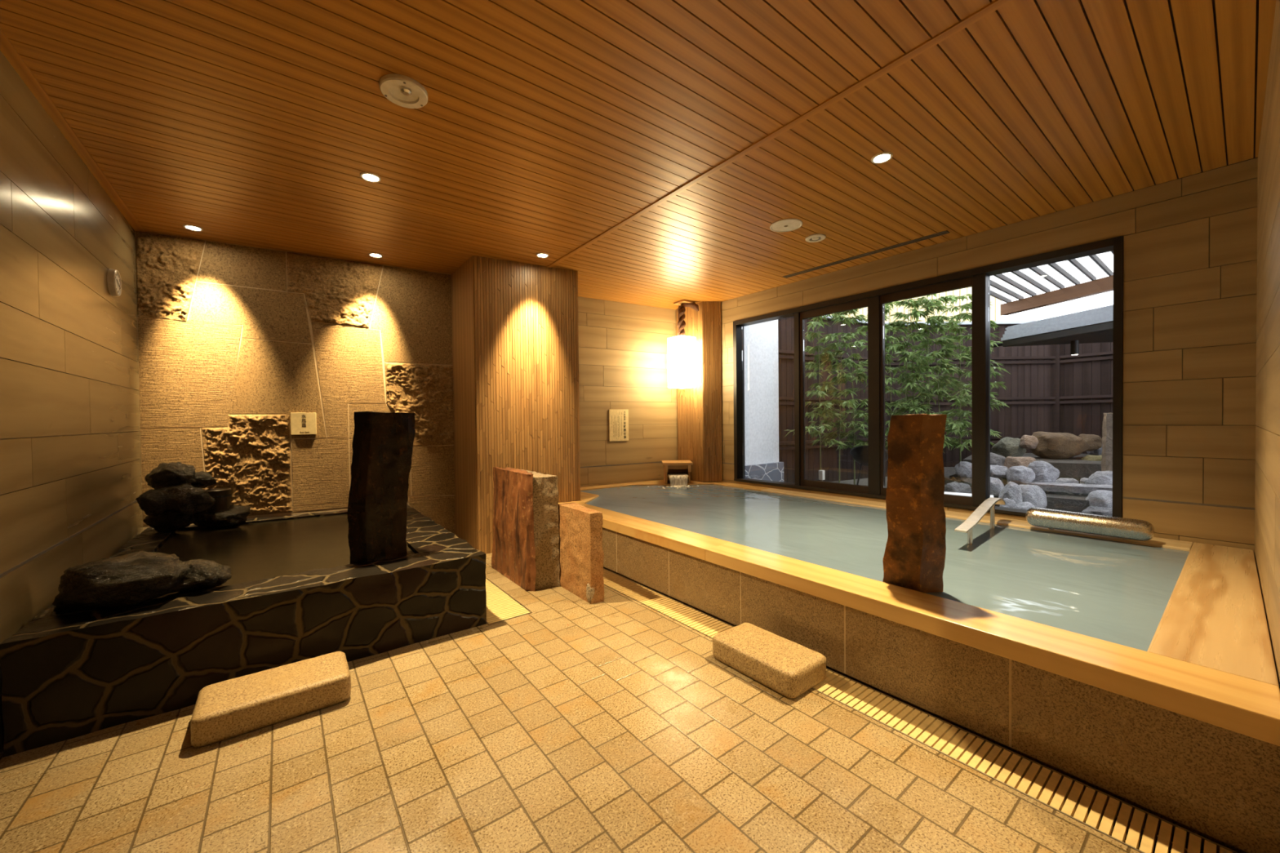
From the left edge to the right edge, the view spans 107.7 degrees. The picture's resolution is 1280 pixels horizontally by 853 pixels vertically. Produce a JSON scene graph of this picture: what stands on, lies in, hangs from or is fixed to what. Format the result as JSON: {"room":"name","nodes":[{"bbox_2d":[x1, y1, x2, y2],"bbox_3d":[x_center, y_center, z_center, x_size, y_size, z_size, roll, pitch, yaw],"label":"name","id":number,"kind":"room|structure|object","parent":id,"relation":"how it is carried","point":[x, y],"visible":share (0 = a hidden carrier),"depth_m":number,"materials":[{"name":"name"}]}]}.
{"room":"spa","nodes":[
{"label":"spa","id":0,"kind":"room"},
{"bbox_2d":[0,50,142,750],"bbox_3d":[-1.351,-0.121,0.374,0.122,2.500,7.480,-1,1,-38],"label":"wall","id":1,"kind":"structure","parent":0,"point":[70,464],"depth_m":2.08,"materials":[{"name":"brown wood"}]},
{"bbox_2d":[106,268,121,296],"bbox_3d":[-3.159,-0.864,2.810,0.032,0.156,0.156,-1,1,-37],"label":"wall clock","id":2,"kind":"object","parent":1,"relation":"attached to","point":[113,277],"visible":1,"depth_m":2.77,"materials":[{"name":"white plastic"}]},
{"bbox_2d":[134,231,455,534],"bbox_3d":[-2.651,-0.159,3.935,2.236,2.500,0.179,-1,1,-31],"label":"wall","id":3,"kind":"structure","parent":0,"point":[234,340],"depth_m":3.75,"materials":[{"name":"stone"}]},
{"bbox_2d":[290,413,316,435],"bbox_3d":[-2.739,-0.023,3.807,0.168,0.178,0.019,-1,1,-31],"label":"sign","id":4,"kind":"object","parent":3,"relation":"attached to","point":[300,423],"visible":1,"depth_m":3.80,"materials":[{"name":"beige"}]},
{"bbox_2d":[451,255,580,553],"bbox_3d":[-1.187,-0.182,4.410,0.919,2.500,0.877,-1,1,-37],"label":"wall column","id":5,"kind":"structure","parent":0,"point":[516,404],"depth_m":4.10,"materials":[{"name":"brown wood"}]},
{"bbox_2d":[0,552,1140,852],"bbox_3d":[0.656,1.165,1.929,5.250,0.160,7.750,-1,1,-37],"label":"floor","id":6,"kind":"structure","parent":0,"point":[571,724],"depth_m":1.50,"materials":[{"name":"tile"}]},
{"bbox_2d":[0,504,486,757],"bbox_3d":[-2.182,0.903,2.961,1.668,0.395,2.241,-1,1,-37],"label":"surround","id":7,"kind":"object","parent":6,"relation":"on","point":[66,675],"visible":0.62,"depth_m":1.94,"materials":[{"name":"black stone"}]},
{"bbox_2d":[52,550,190,612],"bbox_3d":[-2.122,0.637,1.905,0.420,0.225,0.280,-1,1,-18],"label":"rock","id":8,"kind":"object","parent":7,"relation":"on","point":[135,579],"visible":0.97,"depth_m":1.84,"materials":[{"name":"grey stone"}]},
{"bbox_2d":[142,511,196,532],"bbox_3d":[-3.237,0.636,3.230,0.300,0.210,0.180,-1,1,0],"label":"rock","id":9,"kind":"object","parent":7,"relation":"on","point":[167,522],"visible":0.66,"depth_m":3.17,"materials":[{"name":"black stone"}]},
{"bbox_2d":[135,489,168,516],"bbox_3d":[-3.231,0.509,3.120,0.170,0.180,0.140,-1,1,0],"label":"rock","id":10,"kind":"object","parent":9,"relation":"on","point":[153,502],"visible":0.78,"depth_m":3.07,"materials":[{"name":"black stone"}]},
{"bbox_2d":[159,483,215,515],"bbox_3d":[-3.136,0.502,3.210,0.331,0.220,0.208,-1,1,-10],"label":"rock","id":11,"kind":"object","parent":9,"relation":"on","point":[185,499],"visible":0.88,"depth_m":3.16,"materials":[{"name":"black stone"}]},
{"bbox_2d":[144,462,196,489],"bbox_3d":[-3.258,0.353,3.250,0.300,0.210,0.170,-1,1,0],"label":"rock","id":12,"kind":"object","parent":11,"relation":"on","point":[166,474],"visible":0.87,"depth_m":3.20,"materials":[{"name":"black stone"}]},
{"bbox_2d":[190,471,216,488],"bbox_3d":[-3.137,0.385,3.343,0.170,0.130,0.140,-1,1,0],"label":"rock","id":13,"kind":"object","parent":11,"relation":"on","point":[204,479],"visible":0.76,"depth_m":3.31,"materials":[{"name":"black stone"}]},
{"bbox_2d":[166,559,231,594],"bbox_3d":[-2.000,0.669,2.075,0.290,0.145,0.200,-1,1,-23],"label":"rock","id":14,"kind":"object","parent":7,"relation":"on","point":[202,574],"visible":0.54,"depth_m":2.04,"materials":[{"name":"grey stone"}]},
{"bbox_2d":[193,504,251,527],"bbox_3d":[-3.049,0.653,3.400,0.370,0.150,0.220,-1,1,0],"label":"rock","id":15,"kind":"object","parent":7,"relation":"on","point":[234,515],"visible":0.84,"depth_m":3.33,"materials":[{"name":"grey stone"}]},
{"bbox_2d":[205,488,231,512],"bbox_3d":[-3.059,0.531,3.385,0.156,0.155,0.156,-1,1,-37],"label":"pail","id":16,"kind":"object","parent":15,"relation":"on","point":[222,496],"visible":0.67,"depth_m":3.35,"materials":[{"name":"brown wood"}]},
{"bbox_2d":[155,514,414,598],"bbox_3d":[-2.256,0.874,2.957,1.190,0.290,1.750,-1,1,-37],"label":"water","id":17,"kind":"object","parent":7,"relation":"on","point":[253,552],"visible":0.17,"depth_m":2.84,"materials":[{"name":"brown liquid"}]},
{"bbox_2d":[346,410,414,563],"bbox_3d":[-1.389,0.314,2.532,0.157,0.798,0.310,0,1,27],"label":"stone pillar","id":18,"kind":"structure","parent":7,"relation":"on","point":[382,446],"depth_m":2.49,"materials":[{"name":"black stone"}]},
{"bbox_2d":[190,651,351,748],"bbox_3d":[-1.435,1.054,1.849,0.477,0.109,0.282,-1,1,-37],"label":"stone step","id":19,"kind":"structure","parent":6,"relation":"on","point":[224,710],"depth_m":1.77,"materials":[{"name":"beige stone"}]},
{"bbox_2d":[485,577,532,625],"bbox_3d":[-1.325,1.119,3.428,0.256,0.070,1.950,-1,1,-37],"label":"drain grate","id":20,"kind":"object","parent":6,"relation":"in","point":[500,606],"visible":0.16,"depth_m":2.83,"materials":[{"name":"plastic"}]},
{"bbox_2d":[491,466,559,591],"bbox_3d":[-0.845,0.688,3.359,0.236,0.784,0.707,-1,1,-37],"label":"stone","id":21,"kind":"object","parent":6,"relation":"on","point":[526,550],"visible":1,"depth_m":3.14,"materials":[{"name":"brown stone"}]},
{"bbox_2d":[557,502,604,604],"bbox_3d":[-0.391,0.802,3.035,0.132,0.557,0.451,-1,1,-33],"label":"stone","id":22,"kind":"object","parent":6,"relation":"on","point":[581,554],"visible":0.98,"depth_m":2.93,"materials":[{"name":"beige stone"}]},
{"bbox_2d":[712,622,826,699],"bbox_3d":[0.567,1.028,2.094,0.265,0.107,0.452,-1,1,-37],"label":"stone step","id":23,"kind":"structure","parent":6,"relation":"on","point":[789,668],"depth_m":2.00,"materials":[{"name":"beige stone"}]},
{"bbox_2d":[558,480,1279,852],"bbox_3d":[1.056,0.898,3.669,2.281,0.434,4.643,-1,1,-37],"label":"bathtub surround","id":24,"kind":"object","parent":6,"relation":"on","point":[1184,731],"visible":0.6,"depth_m":1.60,"materials":[{"name":"wood"}]},
{"bbox_2d":[661,460,693,483],"bbox_3d":[0.437,0.539,5.532,0.347,0.244,0.370,-1,1,0],"label":"spout","id":25,"kind":"object","parent":24,"relation":"on","point":[669,466],"visible":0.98,"depth_m":5.45,"materials":[{"name":"brown wood"}]},
{"bbox_2d":[668,472,688,486],"bbox_3d":[0.440,0.615,5.471,0.216,0.122,0.334,-1,1,-1],"label":"water","id":26,"kind":"object","parent":25,"relation":"attached to","point":[679,482],"visible":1,"depth_m":5.32,"materials":[{"name":"white liquid"}]},
{"bbox_2d":[580,484,1189,651],"bbox_3d":[1.040,0.824,3.691,1.812,0.258,4.194,-1,1,-37],"label":"water","id":27,"kind":"object","parent":24,"relation":"in","point":[1115,592],"visible":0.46,"depth_m":2.57,"materials":[{"name":"grey liquid"}]},
{"bbox_2d":[647,484,690,488],"bbox_3d":[0.402,0.674,5.254,0.586,0.011,0.267,-1,1,-19],"label":"foam","id":28,"kind":"object","parent":27,"relation":"on","point":[688,486],"visible":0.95,"depth_m":5.27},
{"bbox_2d":[882,413,946,592],"bbox_3d":[1.207,0.456,2.080,0.201,1.022,0.175,-1,1,-9],"label":"stone pillar","id":29,"kind":"structure","parent":24,"relation":"on","point":[914,557],"depth_m":2.02,"materials":[{"name":"brown stone"}]},
{"bbox_2d":[954,497,1005,544],"bbox_3d":[2.178,0.724,2.971,0.992,0.459,0.061,-1,1,-42],"label":"handrail","id":30,"kind":"object","parent":24,"relation":"attached to","point":[976,516],"visible":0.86,"depth_m":2.90,"materials":[{"name":"wood"}]},
{"bbox_2d":[1026,507,1155,541],"bbox_3d":[2.752,0.603,2.886,0.163,0.144,0.573,-1,1,-37],"label":"rail","id":31,"kind":"object","parent":24,"relation":"attached to","point":[1129,529],"visible":1,"depth_m":2.83,"materials":[{"name":"metal"}]},
{"bbox_2d":[603,568,1238,852],"bbox_3d":[0.424,1.114,2.468,0.190,0.070,3.512,-1,1,-37],"label":"drain grate","id":32,"kind":"object","parent":6,"relation":"in","point":[1142,831],"visible":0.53,"depth_m":1.51,"materials":[{"name":"plastic"}]},
{"bbox_2d":[577,296,692,487],"bbox_3d":[-0.281,-0.207,5.522,2.385,2.500,0.121,-1,1,-31],"label":"wall","id":33,"kind":"structure","parent":0,"point":[623,347],"depth_m":5.52,"materials":[{"name":"brown wood"}]},
{"bbox_2d":[608,409,628,441],"bbox_3d":[-0.247,-0.015,5.465,0.256,0.370,0.013,-1,1,-31],"label":"sign","id":34,"kind":"object","parent":33,"relation":"attached to","point":[618,419],"visible":1,"depth_m":5.46,"materials":[{"name":"beige"}]},
{"bbox_2d":[611,412,622,439],"bbox_3d":[-0.271,-0.010,5.443,0.142,0.311,0.001,-1,1,-31],"label":"print","id":35,"kind":"object","parent":34,"relation":"attached to","point":[616,417],"depth_m":5.44,"materials":[{"name":"grey paper"}]},
{"bbox_2d":[0,0,1275,310],"bbox_3d":[0.648,-1.492,1.930,5.330,0.166,7.787,-1,1,-37],"label":"ceiling","id":36,"kind":"structure","parent":0,"point":[544,126],"depth_m":2.14,"materials":[{"name":"brown wood"}]},
{"bbox_2d":[182,224,203,231],"bbox_3d":[-3.130,-1.392,3.273,0.104,0.010,0.104,-1,1,-37],"label":"recessed light","id":37,"kind":"object","parent":36,"relation":"in","point":[190,227],"visible":1,"depth_m":3.27,"materials":[{"name":"white plastic"}]},
{"bbox_2d":[360,171,381,182],"bbox_3d":[-1.513,-1.400,2.624,0.104,0.010,0.104,-1,1,-37],"label":"recessed light","id":38,"kind":"object","parent":36,"relation":"in","point":[368,176],"visible":1,"depth_m":2.62,"materials":[{"name":"white plastic"}]},
{"bbox_2d":[368,253,382,257],"bbox_3d":[-2.177,-1.411,3.848,0.104,0.010,0.104,-1,1,-37],"label":"recessed light","id":39,"kind":"object","parent":36,"relation":"in","point":[372,255],"visible":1,"depth_m":3.84,"materials":[{"name":"white plastic"}]},
{"bbox_2d":[379,73,427,108],"bbox_3d":[-0.978,-1.383,1.938,0.180,0.029,0.180,-1,1,-37],"label":"smoke detector","id":40,"kind":"object","parent":36,"relation":"in","point":[403,91],"visible":1,"depth_m":1.92,"materials":[{"name":"white plastic"}]},
{"bbox_2d":[536,253,548,257],"bbox_3d":[-0.812,-1.426,3.890,0.104,0.010,0.104,-1,1,-37],"label":"recessed light","id":41,"kind":"object","parent":36,"relation":"in","point":[539,255],"visible":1,"depth_m":3.89,"materials":[{"name":"white plastic"}]},
{"bbox_2d":[666,299,698,388],"bbox_3d":[0.513,-0.967,5.501,0.299,1.023,0.252,-1,1,-37],"label":"hanging lantern","id":42,"kind":"object","parent":36,"relation":"hanging from","point":[682,348],"visible":1,"depth_m":5.42,"materials":[{"name":"white paper"}]},
{"bbox_2d":[546,0,1013,267],"bbox_3d":[1.165,-1.420,1.604,0.040,0.020,6.540,-1,1,-37],"label":"trim","id":43,"kind":"structure","parent":36,"relation":"attached to","point":[995,5],"depth_m":2.04,"materials":[{"name":"brown wood"}]},
{"bbox_2d":[769,218,802,232],"bbox_3d":[1.044,-1.435,3.338,0.224,0.009,0.224,-1,1,-37],"label":"ceiling speaker","id":44,"kind":"object","parent":36,"relation":"attached to","point":[785,224],"visible":1,"depth_m":3.33,"materials":[{"name":"white plastic"}]},
{"bbox_2d":[804,233,826,242],"bbox_3d":[1.342,-1.439,3.574,0.148,0.013,0.148,-1,1,-37],"label":"ceiling vent","id":45,"kind":"object","parent":36,"relation":"in","point":[816,237],"visible":1,"depth_m":3.56,"materials":[{"name":"white plastic"}]},
{"bbox_2d":[782,230,949,278],"bbox_3d":[1.854,-1.455,4.023,0.060,0.006,1.401,-1,1,-39],"label":"ceiling vent","id":46,"kind":"object","parent":36,"relation":"in","point":[945,232],"visible":1,"depth_m":3.91,"materials":[{"name":"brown metal"}]},
{"bbox_2d":[871,151,893,164],"bbox_3d":[1.286,-1.428,2.483,0.104,0.010,0.104,-1,1,-37],"label":"recessed light","id":47,"kind":"object","parent":36,"relation":"in","point":[881,157],"visible":1,"depth_m":2.48,"materials":[{"name":"white plastic"}]},
{"bbox_2d":[675,301,722,481],"bbox_3d":[0.712,-0.409,5.692,0.185,2.124,0.592,-1,1,-37],"label":"wall pillar","id":48,"kind":"structure","parent":0,"point":[699,407],"depth_m":5.52,"materials":[{"name":"brown wood"}]},
{"bbox_2d":[743,319,778,465],"bbox_3d":[1.409,-0.732,5.950,0.835,3.100,0.230,-1,1,-37],"label":"wall","id":49,"kind":"structure","parent":0,"point":[761,340],"depth_m":5.91,"materials":[{"name":"white paint"}]},
{"bbox_2d":[745,462,783,482],"bbox_3d":[1.523,0.646,5.870,0.870,0.345,0.052,-1,1,-37],"label":"trim","id":50,"kind":"structure","parent":49,"relation":"attached to","point":[769,471],"depth_m":5.90,"materials":[{"name":"grey stone"}]},
{"bbox_2d":[692,157,1257,555],"bbox_3d":[2.122,-0.214,4.176,0.121,2.500,4.561,-1,1,-39],"label":"wall","id":51,"kind":"structure","parent":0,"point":[1190,242],"depth_m":2.77,"materials":[{"name":"brown wood"}]},
{"bbox_2d":[733,235,1123,517],"bbox_3d":[2.103,-0.286,4.194,0.146,1.828,3.125,-1,1,-39],"label":"window","id":52,"kind":"structure","parent":51,"relation":"in","point":[979,278],"depth_m":3.87,"materials":[{"name":"brown metal"}]},
{"bbox_2d":[1254,0,1279,688],"bbox_3d":[2.266,-0.178,1.603,2.950,2.500,0.120,-1,1,-38],"label":"wall","id":53,"kind":"structure","parent":0,"point":[1267,479],"depth_m":1.69,"materials":[{"name":"brown wood"}]},
{"label":"outside","id":54,"kind":"structure","parent":0,"visible":0},
{"bbox_2d":[830,476,887,488],"bbox_3d":[5.076,0.922,6.423,7.160,0.300,14.000,-1,1,-37],"label":"ground","id":55,"kind":"structure","parent":54,"point":[864,482],"depth_m":6.66,"materials":[{"name":"soil"}]},
{"bbox_2d":[783,312,853,470],"bbox_3d":[2.218,-0.380,5.833,0.804,2.382,0.808,-1,1,-37],"label":"bamboo","id":56,"kind":"object","parent":55,"relation":"on","point":[811,335],"visible":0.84,"depth_m":5.79,"materials":[{"name":"green plant"}]},
{"bbox_2d":[818,470,825,480],"bbox_3d":[2.024,0.655,5.201,0.050,0.335,0.050,-1,1,-37],"label":"post","id":57,"kind":"object","parent":55,"relation":"on","point":[821,473],"visible":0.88,"depth_m":5.18,"materials":[{"name":"white plastic"}]},
{"bbox_2d":[808,311,867,483],"bbox_3d":[2.468,-0.466,5.798,0.755,2.550,0.649,0,1,24],"label":"bamboo","id":58,"kind":"object","parent":55,"relation":"on","point":[825,339],"visible":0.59,"depth_m":5.80,"materials":[{"name":"green plant"}]},
{"bbox_2d":[817,309,885,484],"bbox_3d":[2.630,-0.402,5.750,0.720,2.420,0.786,-1,1,-37],"label":"bamboo","id":59,"kind":"object","parent":55,"relation":"on","point":[839,377],"visible":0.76,"depth_m":5.75,"materials":[{"name":"green plant"}]},
{"bbox_2d":[838,310,895,449],"bbox_3d":[2.834,-0.448,5.839,0.740,2.506,0.746,0,1,16],"label":"bamboo","id":60,"kind":"object","parent":55,"relation":"on","point":[864,327],"visible":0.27,"depth_m":5.79,"materials":[{"name":"green plant"}]},
{"bbox_2d":[849,445,888,485],"bbox_3d":[2.462,0.507,4.997,0.353,0.630,0.394,-1,1,-37],"label":"garden chair","id":61,"kind":"object","parent":55,"relation":"on","point":[860,454],"visible":0.38,"depth_m":4.92,"materials":[{"name":"brown metal"}]},
{"bbox_2d":[865,302,924,447],"bbox_3d":[3.112,-0.428,5.770,0.751,2.460,0.744,0,1,35],"label":"bamboo","id":62,"kind":"object","parent":55,"relation":"on","point":[888,305],"visible":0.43,"depth_m":5.80,"materials":[{"name":"green plant"}]},
{"bbox_2d":[885,298,939,431],"bbox_3d":[3.239,-0.459,5.785,0.747,2.520,0.789,0,1,18],"label":"bamboo","id":63,"kind":"object","parent":55,"relation":"on","point":[914,337],"visible":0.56,"depth_m":5.71,"materials":[{"name":"green plant"}]},
{"bbox_2d":[830,286,1001,322],"bbox_3d":[3.997,-0.894,8.324,4.674,3.300,0.150,-1,1,2],"label":"sky","id":64,"kind":"structure","parent":55,"relation":"on","point":[995,310],"depth_m":8.19,"materials":[{"name":"white"}]},
{"bbox_2d":[886,299,949,453],"bbox_3d":[3.429,-0.402,5.822,0.723,2.400,0.708,0,1,25],"label":"bamboo","id":65,"kind":"object","parent":55,"relation":"on","point":[903,353],"visible":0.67,"depth_m":5.79,"materials":[{"name":"green plant"}]},
{"bbox_2d":[897,293,965,448],"bbox_3d":[3.607,-0.484,5.827,0.742,2.560,0.714,-1,1,-37],"label":"bamboo","id":66,"kind":"object","parent":55,"relation":"on","point":[931,320],"visible":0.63,"depth_m":5.73,"materials":[{"name":"green plant"}]},
{"bbox_2d":[911,296,970,448],"bbox_3d":[3.732,-0.426,5.877,0.680,2.440,0.735,-1,1,-37],"label":"bamboo","id":67,"kind":"object","parent":55,"relation":"on","point":[945,299],"visible":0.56,"depth_m":5.78,"materials":[{"name":"green plant"}]},
{"bbox_2d":[777,315,1112,483],"bbox_3d":[6.631,-0.414,5.502,9.474,2.365,3.010,0,1,25],"label":"fence","id":68,"kind":"object","parent":55,"relation":"on","point":[1051,389],"visible":0.2,"depth_m":7.04,"materials":[{"name":"brown wood"}]},
{"bbox_2d":[944,481,972,493],"bbox_3d":[3.118,0.680,4.602,0.269,0.280,0.182,-1,1,-14],"label":"rock","id":69,"kind":"object","parent":55,"relation":"on","point":[953,486],"visible":0.38,"depth_m":4.54,"materials":[{"name":"grey stone"}]},
{"bbox_2d":[927,289,995,462],"bbox_3d":[3.953,-0.448,5.894,0.690,2.480,0.706,-1,1,5],"label":"bamboo","id":70,"kind":"object","parent":55,"relation":"on","point":[958,330],"visible":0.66,"depth_m":5.83,"materials":[{"name":"green plant"}]},
{"bbox_2d":[944,491,993,497],"bbox_3d":[2.665,0.705,4.055,0.646,0.255,0.160,0,1,36],"label":"stone ledge","id":71,"kind":"object","parent":55,"relation":"on","point":[948,493],"visible":0.14,"depth_m":3.99,"materials":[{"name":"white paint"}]},
{"bbox_2d":[942,302,1009,448],"bbox_3d":[4.120,-0.382,5.828,0.594,2.347,0.853,-1,1,-37],"label":"bamboo","id":72,"kind":"object","parent":55,"relation":"on","point":[993,323],"visible":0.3,"depth_m":5.73,"materials":[{"name":"green plant"}]},
{"bbox_2d":[999,497,1016,508],"bbox_3d":[3.093,0.720,3.942,0.120,0.230,0.120,-1,1,0],"label":"rock","id":73,"kind":"object","parent":55,"relation":"on","point":[1009,503],"visible":0.24,"depth_m":3.91,"materials":[{"name":"grey stone"}]},
{"bbox_2d":[998,481,1022,503],"bbox_3d":[3.369,0.662,4.254,0.170,0.320,0.170,-1,1,0],"label":"rock","id":74,"kind":"object","parent":55,"relation":"on","point":[1011,491],"visible":0.56,"depth_m":4.19,"materials":[{"name":"grey stone"}]},
{"bbox_2d":[943,453,1101,512],"bbox_3d":[5.167,0.605,5.483,3.750,0.360,3.600,-1,1,-37],"label":"rock bath","id":75,"kind":"object","parent":55,"relation":"on","point":[1074,466],"visible":0.17,"depth_m":5.38,"materials":[{"name":"grey stone"}]},
{"bbox_2d":[990,476,1004,496],"bbox_3d":[3.480,0.596,4.616,0.210,0.200,0.200,-1,1,0],"label":"rock","id":76,"kind":"object","parent":75,"relation":"on","point":[997,485],"visible":0.51,"depth_m":4.54,"materials":[{"name":"grey stone"}]},
{"bbox_2d":[990,465,1008,478],"bbox_3d":[3.723,0.479,4.904,0.240,0.140,0.220,-1,1,0],"label":"rock","id":77,"kind":"object","parent":75,"relation":"on","point":[996,471],"visible":0.52,"depth_m":4.82,"materials":[{"name":"grey stone"}]},
{"bbox_2d":[991,436,1026,457],"bbox_3d":[4.753,0.281,6.020,0.370,0.300,0.340,-1,1,0],"label":"rock","id":78,"kind":"object","parent":75,"relation":"on","point":[1006,446],"visible":0.73,"depth_m":5.92,"materials":[{"name":"stone"}]},
{"bbox_2d":[1018,435,1038,448],"bbox_3d":[4.830,0.194,5.802,0.170,0.180,0.160,-1,1,0],"label":"rock","id":79,"kind":"object","parent":78,"relation":"on","point":[1027,442],"visible":1,"depth_m":5.76,"materials":[{"name":"brown stone"}]},
{"bbox_2d":[949,474,1088,487],"bbox_3d":[4.927,0.617,4.839,2.868,0.040,1.440,0,1,32],"label":"water","id":80,"kind":"structure","parent":75,"relation":"in","point":[967,480],"depth_m":5.34,"materials":[{"name":"grey liquid"}]},
{"bbox_2d":[954,461,972,476],"bbox_3d":[3.908,0.527,5.600,0.200,0.220,0.180,-1,1,0],"label":"rock","id":81,"kind":"object","parent":80,"relation":"on","point":[964,468],"visible":0.73,"depth_m":5.55,"materials":[{"name":"grey stone"}]},
{"bbox_2d":[990,452,1005,466],"bbox_3d":[4.245,0.463,5.619,0.260,0.300,0.260,-1,1,0],"label":"rock","id":82,"kind":"object","parent":80,"relation":"on","point":[995,460],"visible":0.34,"depth_m":5.52,"materials":[{"name":"grey stone"}]},
{"bbox_2d":[1003,456,1035,468],"bbox_3d":[4.459,0.472,5.506,0.380,0.240,0.300,-1,1,0],"label":"rock","id":83,"kind":"object","parent":80,"relation":"on","point":[1010,461],"visible":0.43,"depth_m":5.42,"materials":[{"name":"brown stone"}]},
{"bbox_2d":[1004,466,1035,484],"bbox_3d":[3.818,0.501,4.699,0.230,0.210,0.220,-1,1,0],"label":"rock","id":84,"kind":"object","parent":80,"relation":"on","point":[1020,475],"visible":0.81,"depth_m":4.62,"materials":[{"name":"grey stone"}]},
{"bbox_2d":[1055,477,1078,483],"bbox_3d":[4.490,0.590,4.926,0.210,0.100,0.150,-1,1,0],"label":"rock","id":85,"kind":"object","parent":80,"relation":"on","point":[1060,480],"visible":0.38,"depth_m":4.88,"materials":[{"name":"grey stone"}]},
{"bbox_2d":[1080,477,1088,482],"bbox_3d":[4.803,0.595,5.027,0.100,0.090,0.090,-1,1,0],"label":"rock","id":86,"kind":"object","parent":80,"relation":"on","point":[1083,479],"visible":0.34,"depth_m":5.02,"materials":[{"name":"grey stone"}]},
{"bbox_2d":[1031,431,1089,458],"bbox_3d":[5.424,0.243,6.081,0.660,0.360,0.420,-1,1,0],"label":"rock","id":87,"kind":"object","parent":75,"relation":"on","point":[1051,445],"visible":0.94,"depth_m":5.92,"materials":[{"name":"brown stone"}]},
{"bbox_2d":[1026,481,1112,493],"bbox_3d":[4.153,0.588,4.499,0.684,0.073,0.258,0,1,35],"label":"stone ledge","id":88,"kind":"object","parent":75,"relation":"on","point":[1046,486],"visible":0.7,"depth_m":4.43,"materials":[{"name":"grey stone"}]},
{"bbox_2d":[1026,461,1059,482],"bbox_3d":[4.089,0.477,4.755,0.270,0.260,0.250,-1,1,0],"label":"rock","id":89,"kind":"object","parent":88,"relation":"on","point":[1044,472],"visible":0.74,"depth_m":4.66,"materials":[{"name":"grey stone"}]},
{"bbox_2d":[1078,434,1102,451],"bbox_3d":[5.891,0.217,6.162,0.290,0.240,0.260,-1,1,0],"label":"rock","id":90,"kind":"object","parent":75,"relation":"on","point":[1095,442],"visible":0.59,"depth_m":6.05,"materials":[{"name":"brown stone"}]},
{"bbox_2d":[1080,454,1102,461],"bbox_3d":[5.630,0.475,5.787,0.360,0.250,0.300,-1,1,0],"label":"rock","id":91,"kind":"object","parent":75,"relation":"on","point":[1090,457],"visible":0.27,"depth_m":5.72,"materials":[{"name":"stone"}]},
{"bbox_2d":[1086,447,1102,455],"bbox_3d":[6.163,0.303,6.271,0.240,0.200,0.200,-1,1,0],"label":"rock","id":92,"kind":"object","parent":75,"relation":"on","point":[1099,451],"visible":0.33,"depth_m":6.22,"materials":[{"name":"stone"}]},
{"bbox_2d":[1084,471,1112,484],"bbox_3d":[4.588,0.564,4.584,0.300,0.260,0.260,-1,1,0],"label":"rock","id":93,"kind":"object","parent":75,"relation":"on","point":[1099,477],"visible":0.34,"depth_m":4.54,"materials":[{"name":"grey stone"}]},
{"bbox_2d":[1085,489,1112,508],"bbox_3d":[4.110,0.696,4.143,0.270,0.260,0.220,-1,1,0],"label":"rock","id":94,"kind":"object","parent":75,"relation":"on","point":[1099,498],"visible":0.41,"depth_m":4.09,"materials":[{"name":"grey stone"}]},
{"bbox_2d":[1100,413,1112,471],"bbox_3d":[5.056,0.222,5.026,0.126,0.741,0.110,0,1,22],"label":"stone post","id":95,"kind":"object","parent":75,"relation":"on","point":[1106,463],"visible":0.45,"depth_m":5.01,"materials":[{"name":"grey stone"}]},
{"bbox_2d":[1016,502,1035,510],"bbox_3d":[3.276,0.737,3.982,0.190,0.190,0.160,-1,1,0],"label":"rock","id":96,"kind":"object","parent":55,"relation":"on","point":[1023,505],"visible":0.23,"depth_m":3.94,"materials":[{"name":"grey stone"}]},
{"bbox_2d":[1018,484,1047,508],"bbox_3d":[3.580,0.679,4.291,0.240,0.290,0.200,-1,1,0],"label":"rock","id":97,"kind":"object","parent":55,"relation":"on","point":[1034,495],"visible":0.49,"depth_m":4.22,"materials":[{"name":"grey stone"}]},
{"bbox_2d":[990,304,1113,347],"bbox_3d":[6.315,-0.298,4.152,3.559,2.180,3.866,-1,1,-10],"label":"roof","id":98,"kind":"structure","parent":55,"relation":"on","point":[1095,325],"depth_m":4.94,"materials":[{"name":"grey metal"}]},
{"bbox_2d":[1070,340,1079,355],"bbox_3d":[4.908,-0.908,5.275,0.072,0.203,0.072,-1,1,-37],"label":"lamp","id":99,"kind":"object","parent":98,"relation":"attached to","point":[1074,344],"visible":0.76,"depth_m":5.25,"materials":[{"name":"brown metal"}]},
{"bbox_2d":[990,250,1113,315],"bbox_3d":[4.984,-0.412,3.526,3.312,2.454,4.480,-1,1,-37],"label":"pergola","id":100,"kind":"object","parent":55,"relation":"on","point":[1006,287],"visible":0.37,"depth_m":5.21,"materials":[{"name":"brown wood"}]},
{"bbox_2d":[1081,506,1112,516],"bbox_3d":[3.881,0.751,3.917,0.300,0.150,0.220,-1,1,0],"label":"rock","id":101,"kind":"object","parent":55,"relation":"on","point":[1091,509],"visible":0.32,"depth_m":3.87,"materials":[{"name":"grey stone"}]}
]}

